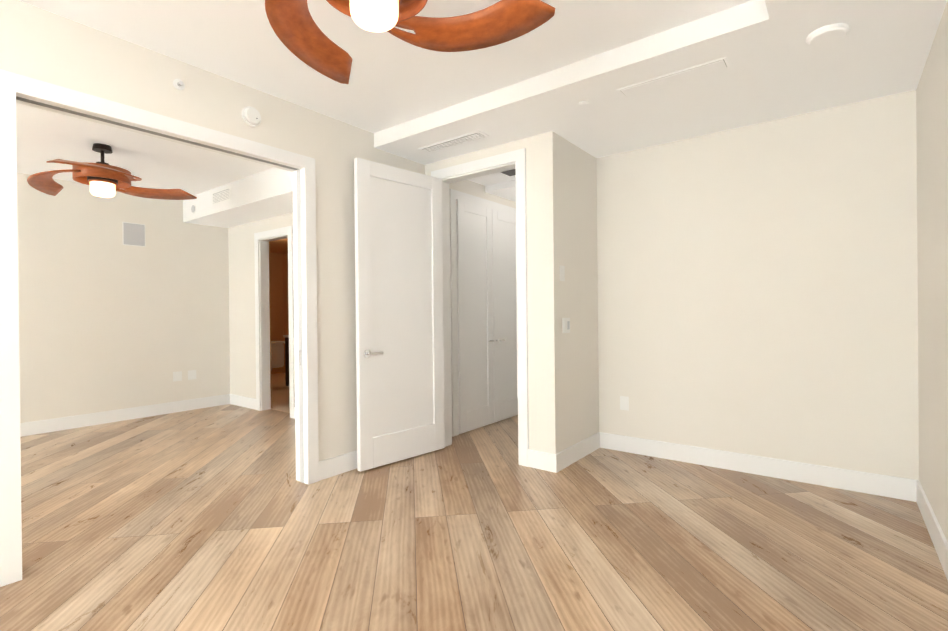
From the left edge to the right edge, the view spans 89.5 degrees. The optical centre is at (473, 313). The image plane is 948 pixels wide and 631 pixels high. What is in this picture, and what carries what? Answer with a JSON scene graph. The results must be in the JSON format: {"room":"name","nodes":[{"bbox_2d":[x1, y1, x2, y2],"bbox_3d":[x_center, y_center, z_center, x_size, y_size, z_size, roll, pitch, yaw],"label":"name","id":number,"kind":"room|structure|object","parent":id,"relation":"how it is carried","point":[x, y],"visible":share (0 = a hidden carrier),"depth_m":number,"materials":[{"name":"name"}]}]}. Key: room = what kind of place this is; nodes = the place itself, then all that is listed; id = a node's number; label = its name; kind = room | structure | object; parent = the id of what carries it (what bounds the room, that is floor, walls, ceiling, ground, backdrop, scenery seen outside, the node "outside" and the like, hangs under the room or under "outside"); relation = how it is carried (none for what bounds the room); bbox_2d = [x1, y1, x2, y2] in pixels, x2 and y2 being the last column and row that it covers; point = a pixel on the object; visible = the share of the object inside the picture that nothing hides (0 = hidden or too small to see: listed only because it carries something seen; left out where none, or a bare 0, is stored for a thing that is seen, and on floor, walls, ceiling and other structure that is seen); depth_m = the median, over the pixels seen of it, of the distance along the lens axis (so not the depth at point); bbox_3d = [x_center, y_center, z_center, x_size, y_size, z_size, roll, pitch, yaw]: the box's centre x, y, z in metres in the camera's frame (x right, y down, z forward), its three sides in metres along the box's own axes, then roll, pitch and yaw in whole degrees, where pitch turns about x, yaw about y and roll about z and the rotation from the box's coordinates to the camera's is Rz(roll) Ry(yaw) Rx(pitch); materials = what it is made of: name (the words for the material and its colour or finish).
{"room":"bedroom","nodes":[
{"label":"bedroom","id":0,"kind":"room"},
{"bbox_2d":[17,172,229,422],"bbox_3d":[-5.474,-0.143,3.794,0.120,2.801,6.910,0,0,37],"label":"wall","id":1,"kind":"structure","parent":0,"point":[109,320],"depth_m":5.47,"materials":[{"name":"paint"}]},
{"bbox_2d":[20,394,229,436],"bbox_3d":[-5.411,1.189,3.752,0.014,0.135,6.896,0,0,37],"label":"baseboard","id":2,"kind":"structure","parent":1,"relation":"attached to","point":[55,424],"depth_m":5.48,"materials":[{"name":"white wood"}]},
{"bbox_2d":[122,222,145,246],"bbox_3d":[-3.997,-0.929,5.627,0.009,0.270,0.230,0,0,37],"label":"speaker","id":3,"kind":"object","parent":1,"relation":"attached to","point":[133,234],"visible":1,"depth_m":5.62},
{"bbox_2d":[173,371,181,381],"bbox_3d":[-3.709,0.787,5.986,0.008,0.118,0.100,0,0,37],"label":"outlet","id":4,"kind":"object","parent":1,"relation":"attached to","point":[177,376],"visible":1,"depth_m":5.98,"materials":[{"name":"white plastic"}]},
{"bbox_2d":[188,370,195,379],"bbox_3d":[-3.606,0.786,6.121,0.008,0.118,0.100,0,0,37],"label":"outlet","id":5,"kind":"object","parent":1,"relation":"attached to","point":[191,374],"visible":1,"depth_m":6.11,"materials":[{"name":"white plastic"}]},
{"bbox_2d":[16,103,273,195],"bbox_3d":[-4.239,-1.487,2.482,3.453,0.131,6.350,0,0,37],"label":"ceiling","id":6,"kind":"structure","parent":0,"point":[43,137],"depth_m":4.36,"materials":[{"name":"paint"}]},
{"bbox_2d":[27,143,196,199],"bbox_3d":[-3.156,-1.223,4.215,1.249,0.430,1.146,0,0,37],"label":"ceiling fan","id":7,"kind":"object","parent":6,"relation":"hanging from","point":[102,178],"visible":1,"depth_m":4.06,"materials":[{"name":"brown wood"}]},
{"bbox_2d":[185,191,292,227],"bbox_3d":[-2.102,-1.375,5.274,3.453,0.416,0.680,0,0,37],"label":"ceiling soffit","id":8,"kind":"structure","parent":0,"point":[273,206],"depth_m":5.55,"materials":[{"name":"paint"}]},
{"bbox_2d":[183,167,292,221],"bbox_3d":[-2.309,-1.307,5.003,3.453,0.285,0.003,0,0,37],"label":"fascia","id":9,"kind":"object","parent":8,"relation":"attached to","point":[269,183],"visible":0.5,"depth_m":5.10,"materials":[{"name":"white paint"}]},
{"bbox_2d":[191,204,195,213],"bbox_3d":[-3.437,-1.280,5.860,0.120,0.120,0.013,0,0,37],"label":"detector","id":10,"kind":"object","parent":9,"relation":"attached to","point":[193,208],"visible":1,"depth_m":5.84,"materials":[{"name":"white plastic"}]},
{"bbox_2d":[212,187,230,204],"bbox_3d":[-2.868,-1.330,5.427,0.430,0.140,0.010,0,0,37],"label":"air vent grille","id":11,"kind":"object","parent":9,"relation":"attached to","point":[222,195],"visible":1,"depth_m":5.42,"materials":[{"name":"white plastic"}]},
{"bbox_2d":[0,0,515,460],"bbox_3d":[-1.910,-0.176,2.572,0.120,2.801,9.300,0,0,37],"label":"wall","id":12,"kind":"structure","parent":0,"point":[51,48],"depth_m":3.22,"materials":[{"name":"paint"}]},
{"bbox_2d":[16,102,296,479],"bbox_3d":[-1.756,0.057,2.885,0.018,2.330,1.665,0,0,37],"label":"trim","id":13,"kind":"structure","parent":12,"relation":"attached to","point":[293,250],"depth_m":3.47,"materials":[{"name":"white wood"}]},
{"bbox_2d":[16,96,297,169],"bbox_3d":[-1.713,-1.023,2.839,0.040,0.003,1.475,0,0,37],"label":"track","id":14,"kind":"object","parent":12,"relation":"attached to","point":[119,124],"visible":0.79,"depth_m":2.67,"materials":[{"name":"grey"}]},
{"bbox_2d":[0,69,318,586],"bbox_3d":[-1.701,0.093,2.843,0.120,2.257,1.519,0,0,37],"label":"door frame","id":15,"kind":"structure","parent":12,"relation":"attached to","point":[296,281],"depth_m":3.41,"materials":[{"name":"white wood"}]},
{"bbox_2d":[173,79,184,89],"bbox_3d":[-1.690,-1.319,2.749,0.029,0.060,0.060,0,0,37],"label":"sprinkler","id":16,"kind":"object","parent":12,"relation":"attached to","point":[178,84],"visible":1,"depth_m":2.75,"materials":[{"name":"white plastic"}]},
{"bbox_2d":[242,106,260,126],"bbox_3d":[-1.428,-1.272,3.086,0.036,0.124,0.124,0,0,37],"label":"smoke detector","id":17,"kind":"object","parent":12,"relation":"attached to","point":[251,116],"visible":1,"depth_m":3.07,"materials":[{"name":"white plastic"}]},
{"bbox_2d":[296,169,303,482],"bbox_3d":[-1.248,0.092,3.436,0.044,2.245,0.004,0,0,37],"label":"pocket jamb slot","id":18,"kind":"structure","parent":12,"relation":"attached to","point":[300,325],"depth_m":3.43,"materials":[{"name":"grey wood"}]},
{"bbox_2d":[299,350,300,365],"bbox_3d":[-1.247,0.320,3.434,0.016,0.110,0.004,0,0,37],"label":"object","id":19,"kind":"object","parent":12,"relation":"attached to","point":[299,357],"visible":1,"depth_m":3.43,"materials":[{"name":"silver metal"}]},
{"bbox_2d":[319,451,356,480],"bbox_3d":[-0.780,1.141,3.926,0.014,0.135,1.157,0,0,37],"label":"baseboard","id":20,"kind":"structure","parent":12,"relation":"attached to","point":[336,465],"depth_m":3.59,"materials":[{"name":"white wood"}]},
{"bbox_2d":[456,199,493,433],"bbox_3d":[0.036,0.029,4.941,0.088,2.315,0.581,0,0,37],"label":"closet door","id":21,"kind":"structure","parent":12,"relation":"in","point":[475,324],"depth_m":4.93,"materials":[{"name":"white wood"}]},
{"bbox_2d":[449,189,515,436],"bbox_3d":[0.185,-0.013,5.196,0.018,2.415,1.340,0,0,37],"label":"trim","id":22,"kind":"structure","parent":12,"relation":"attached to","point":[454,195],"depth_m":4.70,"materials":[{"name":"white wood"}]},
{"bbox_2d":[492,209,517,422],"bbox_3d":[0.392,0.024,5.406,0.088,2.315,0.581,0,0,37],"label":"closet door","id":23,"kind":"structure","parent":12,"relation":"in","point":[504,269],"depth_m":5.37,"materials":[{"name":"white wood"}]},
{"bbox_2d":[228,213,294,398],"bbox_3d":[-1.917,0.023,5.501,3.453,2.385,0.120,0,0,37],"label":"wall","id":24,"kind":"structure","parent":0,"point":[242,311],"depth_m":6.26,"materials":[{"name":"paint"}]},
{"bbox_2d":[230,394,255,409],"bbox_3d":[-3.034,1.157,6.283,0.715,0.135,0.014,0,0,37],"label":"baseboard","id":25,"kind":"structure","parent":24,"relation":"attached to","point":[243,401],"depth_m":6.26,"materials":[{"name":"white wood"}]},
{"bbox_2d":[254,226,294,417],"bbox_3d":[-2.392,0.102,5.853,0.840,2.235,0.138,0,0,37],"label":"door frame","id":26,"kind":"structure","parent":24,"relation":"attached to","point":[288,230],"depth_m":6.02,"materials":[{"name":"white wood"}]},
{"bbox_2d":[269,241,271,407],"bbox_3d":[-3.922,-0.069,7.122,3.300,2.600,0.020,0,0,37],"label":"wall","id":27,"kind":"structure","parent":0,"point":[270,323],"depth_m":6.12,"materials":[{"name":"paint"}]},
{"bbox_2d":[270,253,283,373],"bbox_3d":[-4.627,-0.068,9.014,0.120,2.600,2.170,0,0,37],"label":"wall","id":28,"kind":"structure","parent":0,"point":[276,292],"depth_m":9.73,"materials":[{"name":"brown wood"}]},
{"bbox_2d":[270,238,287,253],"bbox_3d":[-2.705,-1.308,7.530,4.753,0.150,2.170,0,0,37],"label":"ceiling","id":29,"kind":"structure","parent":0,"point":[280,246],"depth_m":8.77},
{"bbox_2d":[283,253,288,372],"bbox_3d":[-1.996,-0.093,8.444,4.753,2.600,0.120,0,0,37],"label":"wall","id":30,"kind":"structure","parent":0,"point":[285,296],"depth_m":9.79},
{"bbox_2d":[19,0,751,132],"bbox_3d":[-1.660,-1.513,0.536,2.769,0.120,6.393,0,0,37],"label":"ceiling","id":31,"kind":"structure","parent":0,"point":[394,81],"depth_m":2.64,"materials":[{"name":"paint"}]},
{"bbox_2d":[265,0,554,83],"bbox_3d":[-0.456,-1.269,1.734,1.117,0.400,1.218,0,0,37],"label":"fan","id":32,"kind":"object","parent":31,"relation":"hanging from","point":[302,36],"visible":1,"depth_m":1.99,"materials":[{"name":"brown wood"}]},
{"bbox_2d":[0,404,947,630],"bbox_3d":[-2.829,1.281,3.354,9.797,0.100,9.800,0,0,37],"label":"floor","id":33,"kind":"structure","parent":0,"point":[218,518],"depth_m":2.51,"materials":[{"name":"brown wood"}]},
{"bbox_2d":[271,373,289,412],"bbox_3d":[-2.679,1.215,7.538,4.753,0.004,2.170,0,0,37],"label":"bathroom tile floor","id":34,"kind":"structure","parent":33,"relation":"on","point":[280,395],"depth_m":7.27,"materials":[{"name":"beige"}]},
{"bbox_2d":[271,341,284,370],"bbox_3d":[-3.427,0.837,7.735,0.690,0.775,0.420,0,0,37],"label":"toilet","id":35,"kind":"object","parent":34,"relation":"on","point":[277,354],"visible":0.15,"depth_m":7.59,"materials":[{"name":"white ceramic"}]},
{"bbox_2d":[283,335,288,385],"bbox_3d":[-2.734,0.716,8.041,0.740,1.000,0.570,0,0,37],"label":"bathroom vanity","id":36,"kind":"object","parent":34,"relation":"on","point":[287,359],"visible":0.08,"depth_m":7.99,"materials":[{"name":"black"}]},
{"bbox_2d":[425,135,541,450],"bbox_3d":[0.071,-0.084,4.083,1.190,2.566,0.120,0,0,37],"label":"wall","id":37,"kind":"structure","parent":0,"point":[530,145],"depth_m":3.72,"materials":[{"name":"paint"}]},
{"bbox_2d":[354,157,444,471],"bbox_3d":[-0.582,0.005,3.942,0.128,2.378,0.871,0,0,44],"label":"bedroom door","id":38,"kind":"structure","parent":37,"relation":"in","point":[399,312],"depth_m":3.89,"materials":[{"name":"painted wood"},{"name":"chrome"}]},
{"bbox_2d":[431,148,528,466],"bbox_3d":[0.062,-0.043,4.090,0.987,2.485,0.156,0,0,37],"label":"door frame","id":39,"kind":"structure","parent":37,"relation":"attached to","point":[518,157],"depth_m":3.78,"materials":[{"name":"white wood"}]},
{"bbox_2d":[528,449,554,471],"bbox_3d":[0.518,1.128,3.670,0.233,0.135,0.014,0,0,37],"label":"baseboard","id":40,"kind":"structure","parent":37,"relation":"attached to","point":[541,460],"depth_m":3.66,"materials":[{"name":"white wood"}]},
{"bbox_2d":[485,180,515,201],"bbox_3d":[1.007,-1.465,5.321,1.190,0.301,1.367,0,0,37],"label":"ceiling","id":41,"kind":"structure","parent":0,"point":[506,190],"depth_m":5.09,"materials":[{"name":"paint"}]},
{"bbox_2d":[499,169,515,176],"bbox_3d":[0.430,-1.302,4.282,0.480,0.007,0.320,0,0,37],"label":"air vent","id":42,"kind":"object","parent":41,"relation":"attached to","point":[510,173],"visible":0.21,"depth_m":4.42,"materials":[{"name":"white metal"}]},
{"bbox_2d":[538,131,598,453],"bbox_3d":[0.804,-0.091,3.963,0.120,2.566,0.820,0,0,37],"label":"wall","id":43,"kind":"structure","parent":0,"point":[568,241],"depth_m":3.78,"materials":[{"name":"paint"}]},
{"bbox_2d":[560,265,564,280],"bbox_3d":[0.683,-0.311,3.702,0.009,0.118,0.075,0,0,37],"label":"light switch","id":44,"kind":"object","parent":43,"relation":"attached to","point":[562,273],"visible":1,"depth_m":3.69,"materials":[{"name":"white plastic"}]},
{"bbox_2d":[562,318,569,332],"bbox_3d":[0.725,0.093,3.751,0.010,0.118,0.122,0,0,37],"label":"double light switch","id":45,"kind":"object","parent":43,"relation":"attached to","point":[565,325],"visible":1,"depth_m":3.74,"materials":[{"name":"white plastic"}]},
{"bbox_2d":[555,432,599,472],"bbox_3d":[0.861,1.124,3.915,0.014,0.135,0.820,0,0,37],"label":"baseboard","id":46,"kind":"structure","parent":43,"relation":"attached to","point":[570,455],"depth_m":3.86,"materials":[{"name":"white wood"}]},
{"bbox_2d":[375,0,946,185],"bbox_3d":[1.003,-1.492,3.494,3.404,0.235,1.540,0,0,37],"label":"ceiling soffit","id":47,"kind":"structure","parent":0,"point":[780,68],"depth_m":2.93,"materials":[{"name":"paint"}]},
{"bbox_2d":[418,131,489,153],"bbox_3d":[-0.172,-1.359,3.817,0.630,0.009,0.140,0,0,37],"label":"air vent","id":48,"kind":"object","parent":47,"relation":"attached to","point":[457,141],"visible":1,"depth_m":3.79,"materials":[{"name":"white metal"}]},
{"bbox_2d":[374,0,768,147],"bbox_3d":[0.282,-1.424,3.074,2.769,0.115,0.003,0,0,37],"label":"fascia","id":49,"kind":"object","parent":47,"relation":"attached to","point":[746,14],"visible":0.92,"depth_m":2.75,"materials":[{"name":"white paint"}]},
{"bbox_2d":[579,101,588,105],"bbox_3d":[0.717,-1.365,3.118,0.068,0.011,0.068,0,0,37],"label":"sprinkler","id":50,"kind":"object","parent":47,"relation":"attached to","point":[583,103],"visible":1,"depth_m":3.11,"materials":[{"name":"white metal"}]},
{"bbox_2d":[617,57,729,96],"bbox_3d":[1.152,-1.371,2.798,0.600,0.006,0.130,0,0,37],"label":"access hatch","id":51,"kind":"object","parent":47,"relation":"attached to","point":[684,74],"visible":1,"depth_m":2.77,"materials":[{"name":"white paint"}]},
{"bbox_2d":[806,23,848,45],"bbox_3d":[1.738,-1.366,2.356,0.170,0.025,0.170,0,0,37],"label":"ceiling detector","id":52,"kind":"object","parent":47,"relation":"attached to","point":[827,34],"visible":0.98,"depth_m":2.33,"materials":[{"name":"white plastic"}]},
{"bbox_2d":[596,90,918,479],"bbox_3d":[1.921,-0.102,3.700,2.214,2.566,0.120,0,0,37],"label":"wall","id":53,"kind":"structure","parent":0,"point":[757,289],"depth_m":3.45,"materials":[{"name":"paint"}]},
{"bbox_2d":[620,396,628,410],"bbox_3d":[1.292,0.771,4.111,0.075,0.118,0.008,0,0,37],"label":"electrical outlet","id":54,"kind":"object","parent":53,"relation":"attached to","point":[624,402],"visible":1,"depth_m":4.11,"materials":[{"name":"white plastic"}]},
{"bbox_2d":[600,432,916,501],"bbox_3d":[1.935,1.114,3.619,2.080,0.135,0.014,0,0,37],"label":"baseboard","id":55,"kind":"structure","parent":53,"relation":"attached to","point":[874,484],"depth_m":3.45,"materials":[{"name":"white wood"}]},
{"bbox_2d":[766,0,826,18],"bbox_3d":[-0.307,-1.466,-0.498,0.635,0.235,6.393,0,0,37],"label":"ceiling","id":56,"kind":"structure","parent":0,"point":[776,8],"depth_m":2.14,"materials":[{"name":"paint"}]},
{"bbox_2d":[916,0,947,541],"bbox_3d":[0.473,-0.193,-0.112,0.120,2.801,7.933,0,0,37],"label":"wall","id":57,"kind":"structure","parent":0,"point":[932,162],"depth_m":2.46,"materials":[{"name":"paint"}]},
{"bbox_2d":[916,480,947,579],"bbox_3d":[0.398,1.141,-0.115,0.014,0.135,7.813,0,0,37],"label":"baseboard","id":58,"kind":"structure","parent":57,"relation":"attached to","point":[937,536],"depth_m":2.44,"materials":[{"name":"white wood"}]}
]}

